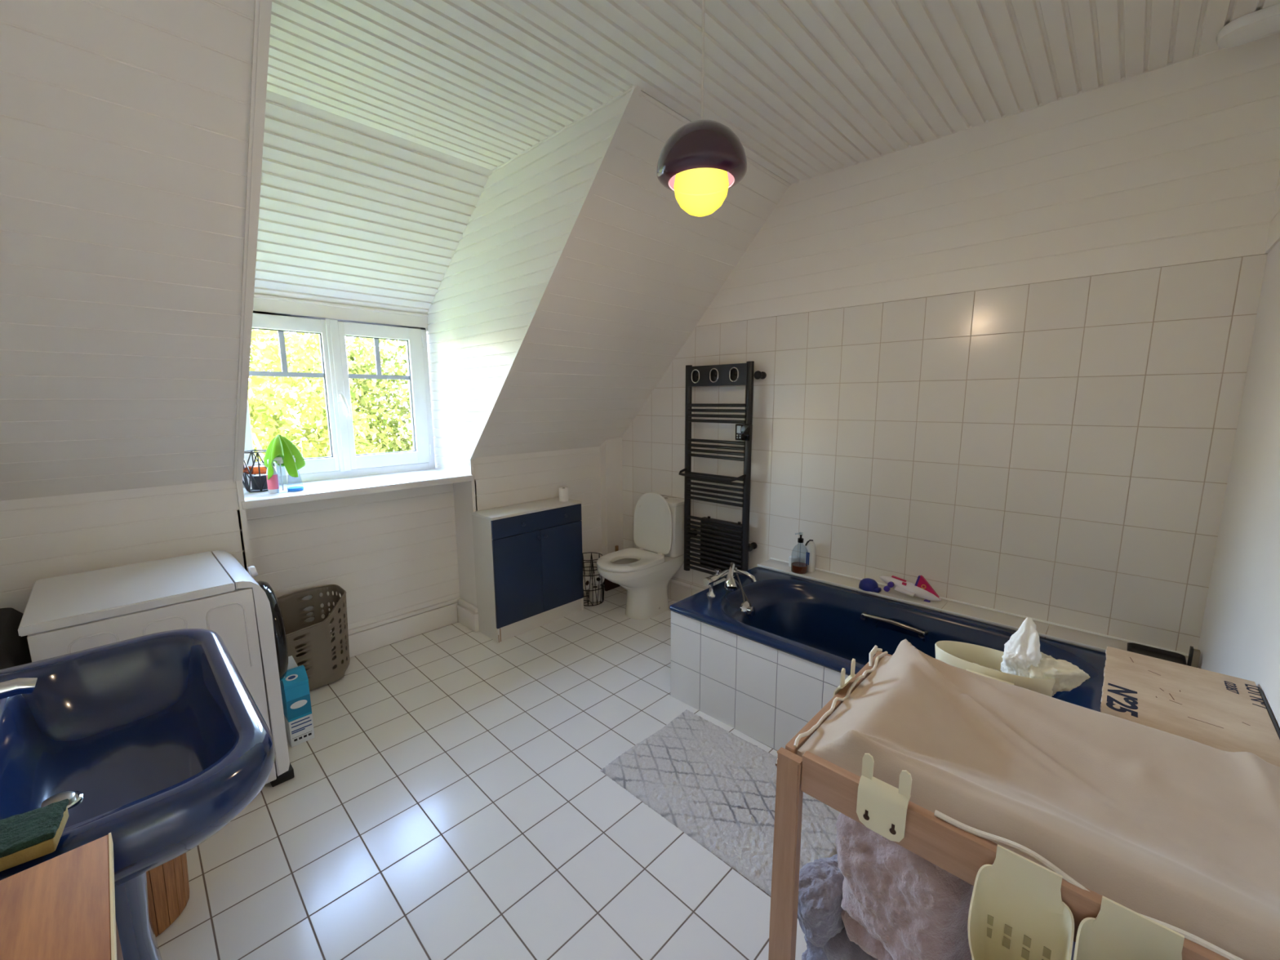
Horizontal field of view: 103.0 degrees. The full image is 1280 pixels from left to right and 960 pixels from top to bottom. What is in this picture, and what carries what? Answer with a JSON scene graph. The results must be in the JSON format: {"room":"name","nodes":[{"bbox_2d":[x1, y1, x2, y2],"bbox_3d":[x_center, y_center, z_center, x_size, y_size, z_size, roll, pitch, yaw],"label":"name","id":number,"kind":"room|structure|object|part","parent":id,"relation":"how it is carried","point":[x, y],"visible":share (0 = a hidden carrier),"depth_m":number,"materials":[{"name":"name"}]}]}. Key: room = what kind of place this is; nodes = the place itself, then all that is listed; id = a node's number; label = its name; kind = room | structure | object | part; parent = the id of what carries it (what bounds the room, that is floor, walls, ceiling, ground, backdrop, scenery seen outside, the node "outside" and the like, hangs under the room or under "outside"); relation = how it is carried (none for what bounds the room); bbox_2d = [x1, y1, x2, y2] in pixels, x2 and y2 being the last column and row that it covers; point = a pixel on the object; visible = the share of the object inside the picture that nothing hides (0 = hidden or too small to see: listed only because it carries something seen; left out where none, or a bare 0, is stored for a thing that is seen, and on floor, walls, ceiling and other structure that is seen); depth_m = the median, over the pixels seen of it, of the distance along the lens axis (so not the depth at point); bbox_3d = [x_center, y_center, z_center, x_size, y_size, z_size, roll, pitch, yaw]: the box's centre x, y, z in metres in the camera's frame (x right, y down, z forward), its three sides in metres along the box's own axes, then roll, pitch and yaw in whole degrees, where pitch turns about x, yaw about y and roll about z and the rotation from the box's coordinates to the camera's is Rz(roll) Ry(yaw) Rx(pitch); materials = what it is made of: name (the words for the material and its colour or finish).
{"room":"bathroom","nodes":[
{"label":"bathroom","id":0,"kind":"room"},
{"bbox_2d":[0,0,254,501],"bbox_3d":[-1.672,-0.649,1.411,1.464,1.566,0.961,8,12,43],"label":"wall","id":1,"kind":"structure","parent":0,"point":[124,124],"depth_m":1.49,"materials":[{"name":"white paint"}]},
{"bbox_2d":[233,0,259,571],"bbox_3d":[-1.536,-0.161,2.015,2.035,2.695,0.030,8,12,43],"label":"wall","id":2,"kind":"structure","parent":0,"point":[256,10],"depth_m":1.59,"materials":[{"name":"white paint"}]},
{"bbox_2d":[235,0,271,480],"bbox_3d":[-1.335,-0.683,1.745,1.459,1.562,0.024,8,12,43],"label":"trim","id":3,"kind":"structure","parent":2,"relation":"attached to","point":[265,6],"depth_m":1.59,"materials":[{"name":"white wood"}]},
{"bbox_2d":[253,293,428,330],"bbox_3d":[-1.813,-1.047,2.960,0.062,0.245,1.183,8,12,43],"label":"trim","id":4,"kind":"structure","parent":2,"relation":"attached to","point":[264,304],"depth_m":2.98,"materials":[{"name":"white wood"}]},
{"bbox_2d":[0,446,601,613],"bbox_3d":[-1.342,0.467,2.994,0.030,1.150,3.423,8,12,43],"label":"wall","id":5,"kind":"structure","parent":0,"point":[41,538],"depth_m":2.17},
{"bbox_2d":[235,480,254,579],"bbox_3d":[-1.849,0.561,2.438,0.014,1.140,0.022,8,12,43],"label":"trim","id":6,"kind":"structure","parent":5,"relation":"attached to","point":[240,493],"depth_m":2.38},
{"bbox_2d":[469,458,475,511],"bbox_3d":[-1.050,0.427,3.269,0.010,1.140,0.020,8,12,43],"label":"trim","id":7,"kind":"structure","parent":5,"relation":"attached to","point":[471,461],"depth_m":3.20,"materials":[{"name":"white wood"}]},
{"bbox_2d":[600,437,622,581],"bbox_3d":[-0.231,0.265,4.089,0.085,1.200,0.178,8,12,43],"label":"wall","id":8,"kind":"structure","parent":5,"relation":"attached to","point":[611,451],"depth_m":4.03,"materials":[{"name":"white paint"}]},
{"bbox_2d":[245,483,459,631],"bbox_3d":[-1.644,0.535,3.051,0.030,1.000,1.203,8,12,43],"label":"wall","id":9,"kind":"structure","parent":0,"point":[393,553],"depth_m":3.04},
{"bbox_2d":[242,311,435,487],"bbox_3d":[-1.793,-0.475,3.026,0.159,0.945,1.133,8,12,43],"label":"window","id":10,"kind":"structure","parent":9,"relation":"attached to","point":[343,461],"depth_m":3.05,"materials":[{"name":"white plastic"}]},
{"bbox_3d":[-1.995,-0.465,2.851,0.066,0.876,0.535,8,12,43],"label":"sash","id":11,"kind":"part","parent":10,"relation":"part of","materials":[{"name":"white plastic"}]},
{"bbox_3d":[-1.748,-0.454,3.007,0.065,0.152,0.044,6,11,35],"label":"handle","id":12,"kind":"part","parent":10,"relation":"part of","materials":[{"name":"white plastic"}]},
{"bbox_3d":[-1.630,-0.525,3.230,0.066,0.876,0.523,8,12,43],"label":"sash","id":13,"kind":"part","parent":10,"relation":"part of","materials":[{"name":"white plastic"}]},
{"bbox_2d":[241,467,472,509],"bbox_3d":[-1.650,0.024,2.966,0.570,0.036,1.155,8,12,43],"label":"window sill","id":14,"kind":"structure","parent":9,"relation":"on","point":[317,490],"depth_m":2.84,"materials":[{"name":"white wood"}]},
{"bbox_2d":[242,449,275,492],"bbox_3d":[-1.981,-0.047,2.634,0.149,0.208,0.162,8,12,43],"label":"wire caddy","id":15,"kind":"object","parent":14,"relation":"on","point":[247,486],"visible":0.39,"depth_m":2.59,"materials":[{"name":"black metal"}]},
{"bbox_2d":[250,474,267,489],"bbox_3d":[-1.971,0.011,2.645,0.076,0.072,0.076,8,12,43],"label":"candle tin","id":16,"kind":"object","parent":15,"relation":"in","point":[263,477],"visible":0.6,"depth_m":2.62,"materials":[{"name":"black metal"}]},
{"bbox_2d":[243,465,276,474],"bbox_3d":[-1.977,-0.049,2.616,0.042,0.051,0.182,5,10,30],"label":"bottle","id":17,"kind":"object","parent":15,"relation":"in","point":[263,469],"visible":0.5,"depth_m":2.61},
{"bbox_2d":[266,459,279,493],"bbox_3d":[-1.862,-0.020,2.578,0.047,0.172,0.047,8,12,43],"label":"bottle","id":18,"kind":"object","parent":14,"relation":"on","point":[273,486],"visible":0.76,"depth_m":2.57,"materials":[{"name":"pink plastic"}]},
{"bbox_2d":[273,457,289,491],"bbox_3d":[-1.822,-0.027,2.585,0.052,0.182,0.056,8,12,43],"label":"spray bottle","id":19,"kind":"object","parent":14,"relation":"on","point":[279,460],"visible":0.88,"depth_m":2.58,"materials":[{"name":"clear plastic"}]},
{"bbox_2d":[286,455,303,491],"bbox_3d":[-1.793,-0.037,2.639,0.076,0.185,0.076,8,12,43],"label":"spray bottle","id":20,"kind":"object","parent":14,"relation":"on","point":[292,488],"visible":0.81,"depth_m":2.63,"materials":[{"name":"blue plastic"}]},
{"bbox_2d":[263,434,305,479],"bbox_3d":[-1.803,-0.121,2.595,0.129,0.225,0.177,8,12,43],"label":"cleaning cloth","id":21,"kind":"object","parent":20,"relation":"on","point":[279,446],"visible":0.99,"depth_m":2.59,"materials":[{"name":"green fabric"}]},
{"bbox_2d":[331,597,461,657],"bbox_3d":[-1.623,0.950,3.098,0.022,0.165,1.143,8,12,43],"label":"baseboard","id":22,"kind":"structure","parent":9,"relation":"attached to","point":[367,637],"depth_m":3.21,"materials":[{"name":"white wood"}]},
{"bbox_2d":[155,586,807,959],"bbox_3d":[0.808,1.381,1.067,6.500,0.080,3.423,8,12,43],"label":"floor","id":23,"kind":"structure","parent":0,"point":[450,797],"depth_m":1.78,"materials":[{"name":"tile"}]},
{"bbox_2d":[0,607,31,669],"bbox_3d":[-2.095,0.866,1.638,0.650,0.786,0.254,8,12,43],"label":"bag","id":24,"kind":"object","parent":23,"relation":"on","point":[14,648],"visible":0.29,"depth_m":1.64,"materials":[{"name":"grey fabric"}]},
{"bbox_2d":[0,832,123,959],"bbox_3d":[-0.754,0.984,0.511,0.384,0.890,0.455,8,12,43],"label":"base cabinet","id":25,"kind":"object","parent":23,"relation":"on","point":[61,907],"visible":1,"depth_m":0.61,"materials":[{"name":"brown wood"}]},
{"bbox_3d":[-0.624,0.941,0.646,0.360,0.792,0.017,8,12,43],"label":"door","id":26,"kind":"part","parent":25,"relation":"part of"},
{"bbox_2d":[0,628,275,959],"bbox_3d":[-1.182,0.843,1.043,0.890,1.008,0.659,8,12,43],"label":"washbasin","id":27,"kind":"object","parent":23,"relation":"on","point":[156,742],"visible":0.87,"depth_m":1.10,"materials":[{"name":"blue ceramic"}]},
{"bbox_2d":[0,677,37,699],"bbox_3d":[-1.255,0.424,0.924,0.062,0.143,0.216,8,12,43],"label":"tap","id":28,"kind":"object","parent":27,"relation":"on","point":[20,686],"depth_m":0.98,"materials":[{"name":"silver metal"}]},
{"bbox_2d":[0,799,69,871],"bbox_3d":[-0.890,0.509,0.713,0.115,0.032,0.085,-7,11,-38],"label":"sponge","id":29,"kind":"object","parent":27,"relation":"on","point":[26,837],"visible":1,"depth_m":0.71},
{"bbox_2d":[17,550,294,786],"bbox_3d":[-1.782,0.779,1.976,0.579,0.850,0.666,8,12,43],"label":"washing machine","id":30,"kind":"object","parent":23,"relation":"on","point":[63,615],"visible":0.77,"depth_m":1.83,"materials":[{"name":"white metal"}]},
{"bbox_3d":[-1.841,0.384,1.854,0.579,0.030,0.500,8,12,43],"label":"lid","id":31,"kind":"part","parent":30,"relation":"part of","materials":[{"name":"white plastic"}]},
{"bbox_3d":[-1.632,0.735,2.129,0.575,0.810,0.094,8,12,43],"label":"panel","id":32,"kind":"part","parent":30,"relation":"part of","materials":[{"name":"white metal"}]},
{"bbox_3d":[-1.609,0.381,2.118,0.048,0.049,0.027,8,12,43],"label":"programme knob","id":33,"kind":"part","parent":30,"relation":"part of","materials":[{"name":"white plastic"}]},
{"bbox_3d":[-1.581,0.643,2.166,0.434,0.434,0.056,8,12,43],"label":"door","id":34,"kind":"part","parent":30,"relation":"part of","materials":[{"name":"black plastic"}]},
{"bbox_2d":[146,852,189,937],"bbox_3d":[-1.470,1.135,1.463,0.262,0.296,0.264,8,12,43],"label":"waste bin","id":35,"kind":"object","parent":23,"relation":"on","point":[167,883],"visible":0.14,"depth_m":1.46,"materials":[{"name":"brown wood"}]},
{"bbox_2d":[280,655,315,746],"bbox_3d":[-1.551,0.985,2.287,0.163,0.345,0.089,8,12,43],"label":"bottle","id":36,"kind":"object","parent":23,"relation":"on","point":[295,687],"visible":0.9,"depth_m":2.23,"materials":[{"name":"blue plastic"}]},
{"bbox_2d":[276,584,349,690],"bbox_3d":[-1.767,0.848,2.696,0.262,0.474,0.388,8,12,43],"label":"laundry basket","id":37,"kind":"object","parent":23,"relation":"on","point":[310,644],"visible":0.52,"depth_m":2.71,"materials":[{"name":"beige plastic"}]},
{"bbox_2d":[471,497,583,642],"bbox_3d":[-0.728,0.571,3.442,0.266,0.800,0.702,8,12,43],"label":"storage cabinet","id":38,"kind":"object","parent":23,"relation":"on","point":[528,557],"visible":0.98,"depth_m":3.29,"materials":[{"name":"blue paint"}]},
{"bbox_3d":[-0.772,0.626,3.252,0.016,0.567,0.346,8,12,43],"label":"door","id":39,"kind":"part","parent":38,"relation":"part of","materials":[{"name":"blue paint"}]},
{"bbox_3d":[-0.654,0.264,3.323,0.016,0.119,0.694,8,12,43],"label":"drawer","id":40,"kind":"part","parent":38,"relation":"part of","materials":[{"name":"blue paint"}]},
{"bbox_3d":[-0.532,0.586,3.501,0.016,0.567,0.346,8,12,43],"label":"door","id":41,"kind":"part","parent":38,"relation":"part of","materials":[{"name":"blue paint"}]},
{"bbox_2d":[558,487,568,502],"bbox_3d":[-0.532,0.101,3.557,0.068,0.092,0.068,8,12,43],"label":"toilet roll","id":42,"kind":"object","parent":38,"relation":"on","point":[563,491],"visible":1,"depth_m":3.53,"materials":[{"name":"paper"}]},
{"bbox_2d":[582,551,604,606],"bbox_3d":[-0.375,0.738,3.806,0.222,0.352,0.222,8,12,43],"label":"wire basket","id":43,"kind":"object","parent":23,"relation":"on","point":[602,584],"visible":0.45,"depth_m":3.74,"materials":[{"name":"black metal"}]},
{"bbox_2d":[582,574,591,589],"bbox_3d":[-0.424,0.754,3.786,0.100,0.099,0.100,8,12,43],"label":"toilet roll","id":44,"kind":"object","parent":43,"relation":"in","point":[588,580],"visible":0.34,"depth_m":3.75,"materials":[{"name":"paper"}]},
{"bbox_2d":[588,584,602,602],"bbox_3d":[-0.336,0.853,3.835,0.099,0.100,0.100,8,12,43],"label":"toilet roll","id":45,"kind":"object","parent":43,"relation":"in","point":[593,587],"visible":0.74,"depth_m":3.80,"materials":[{"name":"paper"}]},
{"bbox_2d":[592,570,604,584],"bbox_3d":[-0.307,0.728,3.815,0.086,0.085,0.090,0,9,2],"label":"toilet roll","id":46,"kind":"object","parent":43,"relation":"in","point":[597,580],"visible":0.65,"depth_m":3.77,"materials":[{"name":"paper"}]},
{"bbox_2d":[604,545,620,591],"bbox_3d":[-0.205,0.698,4.086,0.020,0.345,0.200,8,12,43],"label":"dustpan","id":47,"kind":"object","parent":23,"relation":"on","point":[609,585],"visible":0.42,"depth_m":4.07,"materials":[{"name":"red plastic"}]},
{"bbox_3d":[-0.186,0.584,4.087,0.018,0.119,0.025,8,12,43],"label":"handle","id":48,"kind":"part","parent":47,"relation":"part of","materials":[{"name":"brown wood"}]},
{"bbox_2d":[596,492,684,619],"bbox_3d":[-0.006,0.524,3.552,0.380,0.853,0.684,8,12,43],"label":"toilet","id":49,"kind":"object","parent":23,"relation":"on","point":[646,571],"visible":0.95,"depth_m":3.54,"materials":[{"name":"white ceramic"}]},
{"bbox_3d":[-0.083,0.546,3.462,0.362,0.027,0.444,8,12,43],"label":"seat","id":50,"kind":"part","parent":49,"relation":"part of","materials":[{"name":"white plastic"}]},
{"bbox_3d":[0.003,0.747,3.583,0.360,0.402,0.679,8,12,43],"label":"bowl","id":51,"kind":"part","parent":49,"relation":"part of","materials":[{"name":"white ceramic"}]},
{"bbox_3d":[0.089,0.298,3.607,0.364,0.425,0.036,8,12,43],"label":"lid","id":52,"kind":"part","parent":49,"relation":"part of","materials":[{"name":"white plastic"}]},
{"bbox_3d":[0.173,0.339,3.703,0.332,0.363,0.176,8,12,43],"label":"tank","id":53,"kind":"part","parent":49,"relation":"part of","materials":[{"name":"white ceramic"}]},
{"bbox_3d":[0.170,0.144,3.669,0.344,0.030,0.188,8,12,43],"label":"tank lid","id":54,"kind":"part","parent":49,"relation":"part of","materials":[{"name":"white ceramic"}]},
{"bbox_2d":[600,709,840,896],"bbox_3d":[0.344,1.188,1.983,0.872,0.021,0.565,8,12,43],"label":"bath mat","id":55,"kind":"object","parent":23,"relation":"on","point":[717,787],"visible":0.73,"depth_m":1.94,"materials":[{"name":"grey fabric"}]},
{"bbox_2d":[768,650,1229,959],"bbox_3d":[0.673,0.890,0.944,0.684,0.929,0.526,8,12,43],"label":"table","id":56,"kind":"object","parent":23,"relation":"on","point":[962,853],"depth_m":0.84,"materials":[{"name":"brown wood"}]},
{"bbox_3d":[0.275,0.921,0.989,0.045,0.858,0.022,8,12,43],"label":"leg","id":57,"kind":"part","parent":56,"relation":"part of","materials":[{"name":"brown wood"}]},
{"bbox_3d":[0.439,0.497,1.111,0.020,0.067,0.475,8,12,43],"label":"rail","id":58,"kind":"part","parent":56,"relation":"part of","materials":[{"name":"brown wood"}]},
{"bbox_2d":[801,926,877,959],"bbox_3d":[0.536,1.021,1.056,0.336,0.297,0.368,8,12,43],"label":"towel","id":59,"kind":"object","parent":56,"relation":"on","point":[839,947],"visible":0.09,"depth_m":1.00,"materials":[{"name":"grey fabric"}]},
{"bbox_2d":[797,853,844,947],"bbox_3d":[0.414,0.866,1.067,0.218,0.157,0.100,-5,10,-28],"label":"towel","id":60,"kind":"object","parent":59,"relation":"on","point":[820,909],"visible":0.45,"depth_m":1.01,"materials":[{"name":"grey fabric"}]},
{"bbox_2d":[835,813,973,959],"bbox_3d":[0.566,0.731,0.984,0.356,0.354,0.251,-6,11,-35],"label":"towel","id":61,"kind":"object","parent":59,"relation":"on","point":[897,904],"visible":0.44,"depth_m":0.87,"materials":[{"name":"pink fabric"}]},
{"bbox_3d":[0.453,0.459,1.128,0.020,0.118,0.073,8,12,43],"label":"bracket","id":62,"kind":"part","parent":56,"relation":"part of","materials":[{"name":"beige plastic"}]},
{"bbox_3d":[0.619,0.864,1.345,0.045,0.858,0.022,8,12,43],"label":"leg","id":63,"kind":"part","parent":56,"relation":"part of","materials":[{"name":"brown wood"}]},
{"bbox_3d":[0.385,0.502,0.806,0.073,0.118,0.020,8,12,43],"label":"hanger bracket","id":64,"kind":"part","parent":56,"relation":"part of","materials":[{"name":"beige plastic"}]},
{"bbox_2d":[934,640,1055,697],"bbox_3d":[0.807,0.494,1.185,0.236,0.155,0.154,8,12,43],"label":"bin","id":65,"kind":"object","parent":56,"relation":"hanging from","point":[960,655],"visible":0.34,"depth_m":1.22,"materials":[{"name":"beige plastic"}]},
{"bbox_2d":[1000,617,1041,677],"bbox_3d":[0.868,0.397,1.151,0.081,0.170,0.058,8,12,43],"label":"nappy","id":66,"kind":"object","parent":65,"relation":"in","point":[1022,651],"visible":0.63,"depth_m":1.14,"materials":[{"name":"white fabric"}]},
{"bbox_2d":[1027,652,1089,697],"bbox_3d":[0.912,0.436,1.136,0.102,0.098,0.090,0,9,4],"label":"nappy","id":67,"kind":"object","parent":65,"relation":"in","point":[1068,676],"visible":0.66,"depth_m":1.10,"materials":[{"name":"beige fabric"}]},
{"bbox_3d":[0.505,0.549,0.710,0.588,0.071,0.019,8,12,43],"label":"rail","id":68,"kind":"part","parent":56,"relation":"part of","materials":[{"name":"brown wood"}]},
{"bbox_2d":[967,844,1074,959],"bbox_3d":[0.481,0.607,0.654,0.105,0.200,0.100,8,12,43],"label":"bin","id":69,"kind":"object","parent":56,"relation":"hanging from","point":[1017,910],"visible":1,"depth_m":0.69,"materials":[{"name":"beige plastic"}]},
{"bbox_2d":[793,639,1279,959],"bbox_3d":[0.670,0.482,0.879,0.666,0.130,0.487,8,12,43],"label":"mat","id":70,"kind":"object","parent":56,"relation":"on","point":[1182,833],"visible":0.97,"depth_m":0.82,"materials":[{"name":"beige fabric"}]},
{"bbox_2d":[1071,941,1075,959],"bbox_3d":[0.731,0.940,0.834,0.190,0.535,0.358,8,12,43],"label":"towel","id":71,"kind":"object","parent":56,"relation":"on","point":[1073,943],"visible":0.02,"depth_m":0.77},
{"bbox_2d":[1073,896,1184,959],"bbox_3d":[0.559,0.618,0.581,0.105,0.200,0.100,8,12,43],"label":"bin","id":72,"kind":"object","parent":56,"relation":"hanging from","point":[1117,932],"visible":1,"depth_m":0.61,"materials":[{"name":"beige plastic"}]},
{"bbox_2d":[1100,646,1279,767],"bbox_3d":[1.198,0.899,1.185,0.265,0.832,0.471,8,12,43],"label":"crate","id":73,"kind":"object","parent":23,"relation":"on","point":[1220,711],"visible":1,"depth_m":1.12,"materials":[{"name":"brown wood"}]},
{"bbox_2d":[426,84,790,606],"bbox_3d":[-0.277,-0.374,3.305,2.015,2.706,1.315,8,12,43],"label":"wall","id":74,"kind":"structure","parent":0,"point":[638,273],"depth_m":2.83,"materials":[{"name":"white paint"}]},
{"bbox_2d":[457,599,479,631],"bbox_3d":[-1.148,0.903,3.403,0.240,0.160,0.036,8,12,43],"label":"baseboard","id":75,"kind":"structure","parent":74,"relation":"attached to","point":[468,615],"depth_m":3.37,"materials":[{"name":"white wood"}]},
{"bbox_2d":[469,86,637,460],"bbox_3d":[-0.538,-0.817,2.572,1.458,1.560,0.016,8,12,43],"label":"trim","id":76,"kind":"structure","parent":74,"relation":"attached to","point":[633,91],"depth_m":2.35,"materials":[{"name":"white wood"}]},
{"bbox_2d":[670,610,848,751],"bbox_3d":[1.101,0.920,2.234,1.835,0.468,0.818,8,12,43],"label":"bathtub panel","id":77,"kind":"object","parent":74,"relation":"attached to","point":[766,694],"depth_m":2.27,"materials":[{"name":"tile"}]},
{"bbox_2d":[669,566,1106,711],"bbox_3d":[1.034,0.852,2.277,1.687,0.389,0.830,8,12,43],"label":"bathtub","id":78,"kind":"object","parent":77,"relation":"in","point":[829,626],"visible":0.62,"depth_m":2.55,"materials":[{"name":"blue ceramic"}]},
{"bbox_2d":[702,562,756,601],"bbox_3d":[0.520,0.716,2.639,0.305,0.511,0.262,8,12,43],"label":"mixer","id":79,"kind":"object","parent":78,"relation":"attached to","point":[730,583],"visible":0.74,"depth_m":2.65,"materials":[{"name":"silver metal"}]},
{"bbox_3d":[0.348,0.518,2.611,0.046,0.039,0.031,8,12,43],"label":"tap handle","id":80,"kind":"part","parent":79,"relation":"part of","materials":[{"name":"silver metal"}]},
{"bbox_3d":[0.553,0.509,2.727,0.151,0.055,0.029,5,10,32],"label":"spout","id":81,"kind":"part","parent":79,"relation":"part of","materials":[{"name":"silver metal"}]},
{"bbox_3d":[0.560,0.677,2.624,0.059,0.096,0.096,8,12,43],"label":"overflow knob","id":82,"kind":"part","parent":78,"relation":"part of","materials":[{"name":"silver metal"}]},
{"bbox_3d":[1.234,0.698,2.487,0.300,0.040,0.051,8,12,43],"label":"grab handle","id":83,"kind":"part","parent":78,"relation":"part of","materials":[{"name":"silver metal"}]},
{"bbox_2d":[756,557,1199,668],"bbox_3d":[1.169,0.889,2.303,1.837,0.506,0.950,8,12,43],"label":"ledge","id":84,"kind":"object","parent":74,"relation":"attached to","point":[1087,639],"depth_m":2.39,"materials":[{"name":"tile"}]},
{"bbox_2d":[788,555,798,567],"bbox_3d":[0.924,0.492,3.069,0.054,0.061,0.055,8,12,43],"label":"jar","id":85,"kind":"object","parent":84,"relation":"on","point":[794,558],"visible":0.78,"depth_m":3.05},
{"bbox_3d":[0.924,0.474,3.066,0.054,0.025,0.055,8,12,43],"label":"lid","id":86,"kind":"part","parent":85,"relation":"part of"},
{"bbox_2d":[791,534,808,573],"bbox_3d":[0.931,0.419,2.962,0.095,0.237,0.095,8,12,43],"label":"soap dispenser","id":87,"kind":"object","parent":84,"relation":"on","point":[796,567],"visible":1,"depth_m":2.94,"materials":[{"name":"clear plastic"}]},
{"bbox_2d":[804,539,815,572],"bbox_3d":[0.999,0.441,2.989,0.057,0.186,0.054,8,12,43],"label":"shampoo bottle","id":88,"kind":"object","parent":84,"relation":"on","point":[810,560],"visible":0.94,"depth_m":2.97,"materials":[{"name":"white plastic"}]},
{"bbox_2d":[858,577,881,592],"bbox_3d":[1.217,0.552,2.691,0.110,0.057,0.094,8,12,43],"label":"toy","id":89,"kind":"object","parent":84,"relation":"on","point":[868,584],"visible":1,"depth_m":2.66,"materials":[{"name":"blue plastic"}]},
{"bbox_2d":[879,575,941,602],"bbox_3d":[1.356,0.545,2.576,0.289,0.140,0.113,8,12,43],"label":"toy spaceplane","id":90,"kind":"object","parent":84,"relation":"on","point":[922,588],"visible":0.94,"depth_m":2.55,"materials":[{"name":"white plastic"}]},
{"bbox_2d":[1127,642,1186,665],"bbox_3d":[1.978,0.684,1.954,0.162,0.016,0.185,8,12,43],"label":"plastic tray","id":91,"kind":"object","parent":84,"relation":"on","point":[1151,651],"visible":0.51,"depth_m":2.00,"materials":[{"name":"black plastic"}]},
{"bbox_2d":[1186,645,1200,667],"bbox_3d":[2.050,0.661,1.886,0.026,0.082,0.028,8,12,43],"label":"wooden board","id":92,"kind":"object","parent":84,"relation":"on","point":[1193,657],"visible":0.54,"depth_m":1.88,"materials":[{"name":"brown wood"}]},
{"bbox_2d":[253,0,1279,314],"bbox_3d":[0.711,-1.030,0.773,6.637,0.655,3.423,8,12,43],"label":"ceiling","id":93,"kind":"structure","parent":0,"point":[387,122],"depth_m":1.92,"materials":[{"name":"white wood"}]},
{"bbox_2d":[656,0,746,217],"bbox_3d":[0.156,-1.042,1.267,0.230,0.718,0.230,8,12,43],"label":"pendant lamp","id":94,"kind":"object","parent":93,"relation":"hanging from","point":[702,159],"visible":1,"depth_m":1.24,"materials":[{"name":"purple paint"}]},
{"bbox_3d":[0.158,-0.756,1.312,0.141,0.139,0.141,8,12,43],"label":"globe","id":95,"kind":"part","parent":94,"relation":"part of"},
{"bbox_3d":[0.157,-0.831,1.300,0.230,0.133,0.230,8,12,43],"label":"lamp shade","id":96,"kind":"part","parent":94,"relation":"part of","materials":[{"name":"purple paint"}]},
{"bbox_2d":[1216,3,1279,48],"bbox_3d":[1.986,-1.450,1.621,0.206,0.035,0.140,8,12,43],"label":"ceiling lamp","id":97,"kind":"object","parent":93,"relation":"attached to","point":[1265,22],"depth_m":1.62,"materials":[{"name":"white plastic"}]},
{"bbox_2d":[622,32,1279,653],"bbox_3d":[0.994,-0.325,2.960,3.337,2.705,0.047,8,12,43],"label":"wall","id":98,"kind":"structure","parent":0,"point":[1058,451],"depth_m":2.25,"materials":[{"name":"tile"}]},
{"bbox_2d":[667,577,706,601],"bbox_3d":[0.336,0.837,3.743,1.325,0.172,0.022,8,12,43],"label":"baseboard","id":99,"kind":"structure","parent":98,"relation":"attached to","point":[677,590],"depth_m":3.77,"materials":[{"name":"tile"}]},
{"bbox_2d":[678,360,766,578],"bbox_3d":[0.510,-0.036,3.326,0.564,1.420,0.178,8,12,43],"label":"towel radiator","id":100,"kind":"object","parent":98,"relation":"attached to","point":[722,543],"visible":0.97,"depth_m":3.31,"materials":[{"name":"black metal"}]},
{"bbox_3d":[0.330,-0.064,3.509,0.048,1.420,0.037,8,12,43],"label":"post","id":101,"kind":"part","parent":100,"relation":"part of","materials":[{"name":"black metal"}]},
{"bbox_3d":[0.490,-0.665,3.243,0.454,0.130,0.026,8,12,43],"label":"plate","id":102,"kind":"part","parent":100,"relation":"part of","materials":[{"name":"black metal"}]},
{"bbox_3d":[0.670,-0.015,3.188,0.048,1.420,0.037,8,12,43],"label":"post","id":103,"kind":"part","parent":100,"relation":"part of","materials":[{"name":"black metal"}]},
{"bbox_2d":[1197,168,1279,729],"bbox_3d":[1.259,-0.003,0.892,0.047,2.705,2.713,8,12,43],"label":"wall","id":104,"kind":"structure","parent":0,"point":[1240,635],"depth_m":1.51,"materials":[{"name":"white paint"}]},
{"label":"outside","id":105,"kind":"structure","parent":0,"visible":0},
{"bbox_3d":[-5.498,3.266,9.323,100.000,0.300,85.000,8,12,43],"label":"ground","id":106,"kind":"structure","parent":105,"visible":0},
{"bbox_2d":[247,329,385,462],"bbox_3d":[-4.927,0.331,7.438,2.050,6.097,2.444,8,12,43],"label":"tree","id":107,"kind":"object","parent":106,"relation":"on","point":[262,399],"visible":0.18,"depth_m":7.03,"materials":[{"name":"green plant"}]},
{"bbox_2d":[248,328,410,461],"bbox_3d":[-8.742,-1.220,11.800,3.598,8.334,8.054,8,12,43],"label":"tree","id":108,"kind":"object","parent":106,"relation":"on","point":[316,336],"visible":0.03,"depth_m":12.00,"materials":[{"name":"green plant"}]},
{"bbox_2d":[300,337,413,457],"bbox_3d":[-5.188,-0.215,10.404,2.384,6.880,3.420,6,11,36],"label":"tree","id":109,"kind":"object","parent":106,"relation":"on","point":[363,402],"visible":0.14,"depth_m":9.93,"materials":[{"name":"green plant"}]}
]}

